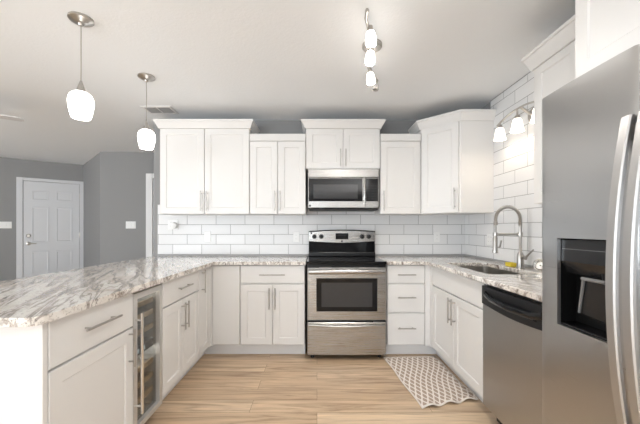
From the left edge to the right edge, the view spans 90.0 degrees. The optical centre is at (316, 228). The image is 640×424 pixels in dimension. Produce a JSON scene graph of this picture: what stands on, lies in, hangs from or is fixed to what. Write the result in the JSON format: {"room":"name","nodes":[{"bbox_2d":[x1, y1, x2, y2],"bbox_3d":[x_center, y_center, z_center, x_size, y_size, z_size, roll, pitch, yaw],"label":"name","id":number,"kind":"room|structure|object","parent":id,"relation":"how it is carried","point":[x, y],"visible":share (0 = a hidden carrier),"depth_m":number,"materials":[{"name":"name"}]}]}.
{"room":"kitchen","nodes":[
{"label":"kitchen","id":0,"kind":"room"},
{"bbox_2d":[0,157,82,280],"bbox_3d":[-5.802,-0.010,5.331,3.078,2.460,0.120,0,0,-37],"label":"wall","id":1,"kind":"structure","parent":0,"point":[10,168],"depth_m":5.61,"materials":[{"name":"grey paint"}]},
{"bbox_2d":[0,222,11,227],"bbox_3d":[-5.394,-0.070,5.552,0.138,0.088,0.009,0,0,-37],"label":"switch plate","id":2,"kind":"object","parent":1,"relation":"attached to","point":[2,224],"visible":1,"depth_m":5.55,"materials":[{"name":"white plastic"}]},
{"bbox_2d":[16,177,82,278],"bbox_3d":[-4.875,0.152,5.897,0.980,2.135,0.073,0,0,-37],"label":"door","id":3,"kind":"structure","parent":1,"relation":"in","point":[48,235],"depth_m":5.87,"materials":[{"name":"white paint"}]},
{"bbox_2d":[83,152,99,267],"bbox_3d":[-3.967,-0.010,5.717,0.120,2.460,1.478,0,0,-45],"label":"wall","id":4,"kind":"structure","parent":0,"point":[91,169],"depth_m":5.64,"materials":[{"name":"grey paint"}]},
{"bbox_2d":[100,152,153,264],"bbox_3d":[-1.245,-0.010,5.210,4.490,2.460,0.120,0,0,0],"label":"wall","id":5,"kind":"structure","parent":0,"point":[122,174],"depth_m":5.15,"materials":[{"name":"grey paint"}]},
{"bbox_2d":[126,221,135,228],"bbox_3d":[-2.995,-0.065,5.145,0.162,0.116,0.010,0,0,0],"label":"switch plate","id":6,"kind":"object","parent":5,"relation":"attached to","point":[129,224],"visible":1,"depth_m":5.14,"materials":[{"name":"white plastic"}]},
{"bbox_2d":[146,173,153,256],"bbox_3d":[-2.235,0.165,5.135,1.010,2.110,0.029,0,0,0],"label":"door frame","id":7,"kind":"structure","parent":5,"relation":"in","point":[149,176],"depth_m":5.12,"materials":[{"name":"white paint"}]},
{"bbox_2d":[154,120,416,255],"bbox_3d":[-0.025,-0.010,3.710,3.670,2.460,0.120,0,0,0],"label":"wall","id":8,"kind":"structure","parent":0,"point":[265,126],"depth_m":3.65,"materials":[{"name":"grey paint"}]},
{"bbox_2d":[153,119,259,214],"bbox_3d":[-1.167,-0.640,3.460,1.026,0.969,0.376,0,0,0],"label":"upper cabinet","id":9,"kind":"object","parent":8,"relation":"attached to","point":[205,163],"visible":0.98,"depth_m":3.33,"materials":[{"name":"white paint"}]},
{"bbox_2d":[157,254,307,255],"bbox_3d":[-0.960,0.296,3.643,1.707,0.018,0.015,0,0,0],"label":"trim","id":10,"kind":"structure","parent":8,"relation":"attached to","point":[157,254],"depth_m":3.63,"materials":[{"name":"grey tile"}]},
{"bbox_2d":[250,134,306,214],"bbox_3d":[-0.408,-0.572,3.461,0.581,0.831,0.358,0,0,0],"label":"upper cabinet","id":11,"kind":"object","parent":8,"relation":"attached to","point":[278,173],"visible":1,"depth_m":3.32,"materials":[{"name":"white paint"}]},
{"bbox_2d":[158,204,464,253],"bbox_3d":[-0.061,0.004,3.646,3.503,0.567,0.009,0,0,0],"label":"backsplash","id":12,"kind":"structure","parent":8,"relation":"attached to","point":[230,234],"depth_m":3.64,"materials":[{"name":"white tile"}]},
{"bbox_2d":[168,219,177,229],"bbox_3d":[-1.637,-0.052,3.636,0.116,0.116,0.008,0,0,0],"label":"outlet","id":13,"kind":"object","parent":12,"relation":"attached to","point":[170,221],"visible":0.64,"depth_m":3.63,"materials":[{"name":"white plastic"}]},
{"bbox_2d":[171,222,177,227],"bbox_3d":[-1.612,-0.042,3.607,0.072,0.072,0.049,0,0,0],"label":"air freshener","id":14,"kind":"object","parent":13,"relation":"attached to","point":[174,224],"visible":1,"depth_m":3.60,"materials":[{"name":"white plastic"}]},
{"bbox_2d":[204,231,210,241],"bbox_3d":[-1.245,0.085,3.636,0.070,0.116,0.008,0,0,0],"label":"outlet","id":15,"kind":"object","parent":12,"relation":"attached to","point":[207,234],"visible":1,"depth_m":3.63,"materials":[{"name":"white plastic"}]},
{"bbox_2d":[293,232,298,241],"bbox_3d":[-0.235,0.090,3.636,0.070,0.116,0.008,0,0,0],"label":"outlet","id":16,"kind":"object","parent":12,"relation":"attached to","point":[295,234],"visible":1,"depth_m":3.63,"materials":[{"name":"white plastic"}]},
{"bbox_2d":[434,232,439,241],"bbox_3d":[1.362,0.092,3.636,0.070,0.116,0.008,0,0,0],"label":"outlet","id":17,"kind":"object","parent":12,"relation":"attached to","point":[436,234],"visible":1,"depth_m":3.63,"materials":[{"name":"white plastic"}]},
{"bbox_2d":[308,169,378,210],"bbox_3d":[0.274,-0.411,3.450,0.733,0.426,0.379,0,0,0],"label":"microwave","id":18,"kind":"object","parent":8,"relation":"attached to","point":[328,189],"visible":1,"depth_m":3.30,"materials":[{"name":"silver metal"}]},
{"bbox_2d":[301,119,385,173],"bbox_3d":[0.270,-0.875,3.461,0.864,0.500,0.377,0,0,0],"label":"upper cabinet","id":19,"kind":"object","parent":8,"relation":"attached to","point":[330,143],"visible":0.98,"depth_m":3.32,"materials":[{"name":"white paint"}]},
{"bbox_2d":[375,134,420,214],"bbox_3d":[0.867,-0.572,3.461,0.418,0.831,0.358,0,0,0],"label":"upper cabinet","id":20,"kind":"object","parent":8,"relation":"attached to","point":[399,171],"visible":0.99,"depth_m":3.33,"materials":[{"name":"white paint"}]},
{"bbox_2d":[408,109,495,214],"bbox_3d":[1.356,-0.639,3.317,0.648,0.966,0.645,0,0,0],"label":"upper cabinet","id":21,"kind":"object","parent":8,"relation":"attached to","point":[457,147],"visible":0.96,"depth_m":3.06,"materials":[{"name":"white paint"}]},
{"bbox_2d":[0,0,574,164],"bbox_3d":[-2.655,-1.290,0.475,8.990,0.100,12.250,0,0,0],"label":"ceiling","id":22,"kind":"structure","parent":0,"point":[207,59],"depth_m":2.35,"materials":[{"name":"white paint"}]},
{"bbox_2d":[0,115,23,121],"bbox_3d":[-3.409,-1.115,2.744,1.183,0.250,1.232,0,0,0],"label":"ceiling fan","id":23,"kind":"object","parent":22,"relation":"hanging from","point":[6,117],"visible":1,"depth_m":3.05,"materials":[{"name":"white"}]},
{"bbox_2d":[67,11,93,120],"bbox_3d":[-1.390,-0.946,1.885,0.130,0.588,0.130,0,0,0],"label":"pendant lamp","id":24,"kind":"object","parent":22,"relation":"hanging from","point":[80,103],"visible":1,"depth_m":1.86,"materials":[{"name":"white glass"}]},
{"bbox_2d":[137,73,154,149],"bbox_3d":[-1.385,-0.946,2.600,0.130,0.588,0.130,0,0,0],"label":"pendant lamp","id":25,"kind":"object","parent":22,"relation":"hanging from","point":[146,137],"visible":1,"depth_m":2.56,"materials":[{"name":"white glass"}]},
{"bbox_2d":[140,106,178,113],"bbox_3d":[-1.630,-1.235,3.325,0.300,0.010,0.210,0,0,0],"label":"ceiling vent","id":26,"kind":"object","parent":22,"relation":"in","point":[151,109],"visible":0.98,"depth_m":3.31,"materials":[{"name":"white metal"}]},
{"bbox_2d":[362,8,381,91],"bbox_3d":[0.366,-1.149,2.124,0.132,0.180,0.848,0,0,8],"label":"track light","id":27,"kind":"object","parent":22,"relation":"attached to","point":[371,45],"visible":1,"depth_m":2.04,"materials":[{"name":"white glass"}]},
{"bbox_2d":[144,341,499,423],"bbox_3d":[-2.655,1.270,0.475,8.990,0.100,12.250,0,0,0],"label":"floor","id":28,"kind":"structure","parent":0,"point":[219,388],"depth_m":2.35,"materials":[{"name":"brown wood"}]},
{"bbox_2d":[0,293,135,423],"bbox_3d":[-1.299,0.780,2.397,0.663,0.880,2.445,0,0,0],"label":"base cabinet","id":29,"kind":"object","parent":28,"relation":"on","point":[77,368],"visible":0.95,"depth_m":1.32,"materials":[{"name":"white paint"}]},
{"bbox_2d":[0,256,307,326],"bbox_3d":[-0.978,0.322,2.374,1.744,0.032,2.549,0,0,0],"label":"countertop","id":30,"kind":"structure","parent":29,"relation":"on","point":[36,300],"depth_m":1.83,"materials":[{"name":"beige stone"}]},
{"bbox_2d":[130,284,161,423],"bbox_3d":[-1.265,0.787,1.919,0.610,0.866,0.323,0,0,0],"label":"wine cooler","id":31,"kind":"object","parent":28,"relation":"on","point":[147,303],"visible":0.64,"depth_m":2.03,"materials":[{"name":"silver"}]},
{"bbox_2d":[137,359,147,367],"bbox_3d":[-1.286,0.837,1.919,0.448,0.006,0.271,0,0,0],"label":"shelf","id":32,"kind":"object","parent":31,"relation":"attached to","point":[138,360],"depth_m":1.98,"materials":[{"name":"brown wood"}]},
{"bbox_2d":[137,373,147,382],"bbox_3d":[-1.286,0.927,1.919,0.448,0.006,0.271,0,0,0],"label":"shelf","id":33,"kind":"object","parent":31,"relation":"attached to","point":[139,374],"depth_m":1.98,"materials":[{"name":"brown wood"}]},
{"bbox_2d":[137,387,148,397],"bbox_3d":[-1.286,1.017,1.919,0.448,0.006,0.271,0,0,0],"label":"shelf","id":34,"kind":"object","parent":31,"relation":"attached to","point":[146,389],"depth_m":1.98,"materials":[{"name":"brown wood"}]},
{"bbox_2d":[161,271,198,399],"bbox_3d":[-1.286,0.780,2.402,0.638,0.880,0.635,0,0,0],"label":"base cabinet","id":35,"kind":"object","parent":28,"relation":"on","point":[180,295],"visible":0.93,"depth_m":2.34,"materials":[{"name":"white paint"}]},
{"bbox_2d":[188,266,210,371],"bbox_3d":[-1.286,0.780,2.923,0.638,0.880,0.402,0,0,0],"label":"base cabinet","id":36,"kind":"object","parent":28,"relation":"on","point":[204,275],"visible":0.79,"depth_m":2.88,"materials":[{"name":"white paint"}]},
{"bbox_2d":[204,265,241,353],"bbox_3d":[-0.915,0.780,3.330,0.368,0.880,0.600,0,0,0],"label":"base cabinet","id":37,"kind":"object","parent":28,"relation":"on","point":[225,279],"visible":0.72,"depth_m":3.03,"materials":[{"name":"white paint"}]},
{"bbox_2d":[240,262,306,353],"bbox_3d":[-0.421,0.780,3.311,0.615,0.880,0.638,0,0,0],"label":"base cabinet","id":38,"kind":"object","parent":28,"relation":"on","point":[273,298],"visible":0.99,"depth_m":3.03,"materials":[{"name":"white paint"}]},
{"bbox_2d":[307,230,386,357],"bbox_3d":[0.275,0.614,3.265,0.744,1.213,0.738,0,0,0],"label":"range","id":39,"kind":"object","parent":28,"relation":"on","point":[346,282],"visible":1,"depth_m":2.96,"materials":[{"name":"silver metal"}]},
{"bbox_2d":[307,256,386,263],"bbox_3d":[0.275,0.316,3.263,0.744,0.028,0.595,0,0,0],"label":"cooktop","id":40,"kind":"object","parent":39,"relation":"in","point":[311,259],"depth_m":3.07,"materials":[{"name":"black glass"}]},
{"bbox_2d":[386,265,435,353],"bbox_3d":[0.913,0.780,3.311,0.501,0.880,0.638,0,0,0],"label":"base cabinet","id":41,"kind":"object","parent":28,"relation":"on","point":[407,286],"visible":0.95,"depth_m":3.03,"materials":[{"name":"white paint"}]},
{"bbox_2d":[383,356,477,408],"bbox_3d":[0.911,1.205,2.624,0.492,0.026,0.874,0,0,-6],"label":"rug","id":42,"kind":"object","parent":28,"relation":"on","point":[429,381],"visible":1,"depth_m":2.54,"materials":[{"name":"beige fabric"}]},
{"bbox_2d":[430,266,486,401],"bbox_3d":[1.346,0.780,2.587,0.628,0.880,1.074,0,0,0],"label":"base cabinet","id":43,"kind":"object","parent":28,"relation":"on","point":[456,305],"visible":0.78,"depth_m":2.44,"materials":[{"name":"white paint"}]},
{"bbox_2d":[375,256,541,301],"bbox_3d":[1.173,0.322,2.474,1.033,0.032,2.349,0,0,0],"label":"countertop","id":44,"kind":"structure","parent":43,"relation":"on","point":[528,283],"depth_m":2.36,"materials":[{"name":"beige stone"}]},
{"bbox_2d":[459,266,518,273],"bbox_3d":[1.350,0.432,2.530,0.414,0.186,0.784,0,0,0],"label":"sink","id":45,"kind":"object","parent":44,"relation":"in","point":[484,269],"visible":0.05,"depth_m":2.87,"materials":[{"name":"silver metal"}]},
{"bbox_2d":[505,262,515,266],"bbox_3d":[1.579,0.289,2.605,0.052,0.032,0.080,0,0,0],"label":"sponge","id":46,"kind":"object","parent":44,"relation":"on","point":[510,264],"visible":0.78,"depth_m":2.58,"materials":[{"name":"yellow"}]},
{"bbox_2d":[492,205,533,268],"bbox_3d":[1.496,0.059,2.451,0.249,0.492,0.161,0,0,0],"label":"faucet","id":47,"kind":"object","parent":44,"relation":"on","point":[521,257],"visible":1,"depth_m":2.49,"materials":[{"name":"silver metal"}]},
{"bbox_2d":[533,259,541,270],"bbox_3d":[1.639,0.261,2.351,0.059,0.083,0.089,0,0,-41],"label":"strainer","id":48,"kind":"object","parent":44,"relation":"on","point":[537,264],"visible":0.66,"depth_m":2.36,"materials":[{"name":"silver metal"}]},
{"bbox_2d":[482,284,541,423],"bbox_3d":[1.329,0.784,1.738,0.612,0.872,0.612,0,0,0],"label":"dishwasher","id":49,"kind":"object","parent":28,"relation":"on","point":[512,322],"visible":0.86,"depth_m":1.73,"materials":[{"name":"silver metal"}]},
{"bbox_2d":[487,284,541,302],"bbox_3d":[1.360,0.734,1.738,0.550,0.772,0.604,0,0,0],"label":"control panel","id":50,"kind":"object","parent":49,"relation":"in","point":[515,294],"depth_m":1.74,"materials":[{"name":"black"}]},
{"bbox_2d":[542,44,639,423],"bbox_3d":[1.244,0.354,0.801,0.842,1.732,0.933,0,0,0],"label":"refrigerator","id":51,"kind":"object","parent":28,"relation":"on","point":[591,123],"visible":1,"depth_m":1.03,"materials":[{"name":"silver metal"}]},
{"bbox_2d":[481,102,490,108],"bbox_3d":[1.750,-0.010,-0.925,0.120,2.460,9.150,0,0,0],"label":"wall","id":52,"kind":"structure","parent":0,"point":[488,106],"depth_m":3.16,"materials":[{"name":"grey paint"}]},
{"bbox_2d":[375,254,532,267],"bbox_3d":[1.173,0.296,2.475,1.034,0.018,2.350,0,0,0],"label":"trim","id":53,"kind":"structure","parent":52,"relation":"attached to","point":[495,260],"depth_m":3.63,"materials":[{"name":"grey tile"}]},
{"bbox_2d":[465,72,541,265],"bbox_3d":[1.685,-0.476,2.321,0.009,1.526,2.641,0,0,0],"label":"backsplash","id":54,"kind":"structure","parent":52,"relation":"attached to","point":[514,156],"depth_m":2.74,"materials":[{"name":"white tile"}]},
{"bbox_2d":[487,233,492,245],"bbox_3d":[1.676,0.100,3.100,0.008,0.116,0.116,0,0,0],"label":"outlet","id":55,"kind":"object","parent":54,"relation":"attached to","point":[489,235],"visible":0.97,"depth_m":3.09,"materials":[{"name":"white plastic"}]},
{"bbox_2d":[490,72,529,101],"bbox_3d":[1.683,-1.237,2.050,0.013,0.006,2.100,0,0,0],"label":"trim","id":56,"kind":"structure","parent":52,"relation":"attached to","point":[529,72],"depth_m":2.77,"materials":[{"name":"grey tile"}]},
{"bbox_2d":[493,101,533,141],"bbox_3d":[1.601,-0.857,2.510,0.160,0.186,0.576,0,0,0],"label":"wall lamp","id":57,"kind":"object","parent":52,"relation":"attached to","point":[517,126],"visible":0.63,"depth_m":2.50,"materials":[{"name":"white glass"}]},
{"bbox_2d":[493,123,506,141],"bbox_3d":[1.571,-0.837,2.748,0.100,0.145,0.100,0,0,0],"label":"shade","id":58,"kind":"object","parent":57,"relation":"attached to","point":[500,135],"depth_m":2.73,"materials":[{"name":"white glass"}]},
{"bbox_2d":[510,109,524,132],"bbox_3d":[1.571,-0.854,2.510,0.100,0.179,0.100,0,0,0],"label":"shade","id":59,"kind":"object","parent":57,"relation":"attached to","point":[517,126],"depth_m":2.49,"materials":[{"name":"white glass"}]},
{"bbox_2d":[530,109,533,123],"bbox_3d":[1.571,-0.837,2.272,0.100,0.145,0.100,0,0,0],"label":"shade","id":60,"kind":"object","parent":57,"relation":"attached to","point":[532,118],"depth_m":2.28,"materials":[{"name":"white glass"}]},
{"bbox_2d":[521,15,574,203],"bbox_3d":[1.496,-0.624,1.679,0.368,0.936,0.758,0,0,0],"label":"upper cabinet","id":61,"kind":"object","parent":52,"relation":"attached to","point":[552,61],"visible":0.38,"depth_m":1.88,"materials":[{"name":"white paint"}]},
{"bbox_2d":[575,0,639,78],"bbox_3d":[1.327,-0.882,0.811,0.701,0.595,1.023,0,0,0],"label":"upper cabinet","id":62,"kind":"object","parent":52,"relation":"attached to","point":[604,29],"visible":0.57,"depth_m":1.15,"materials":[{"name":"white paint"}]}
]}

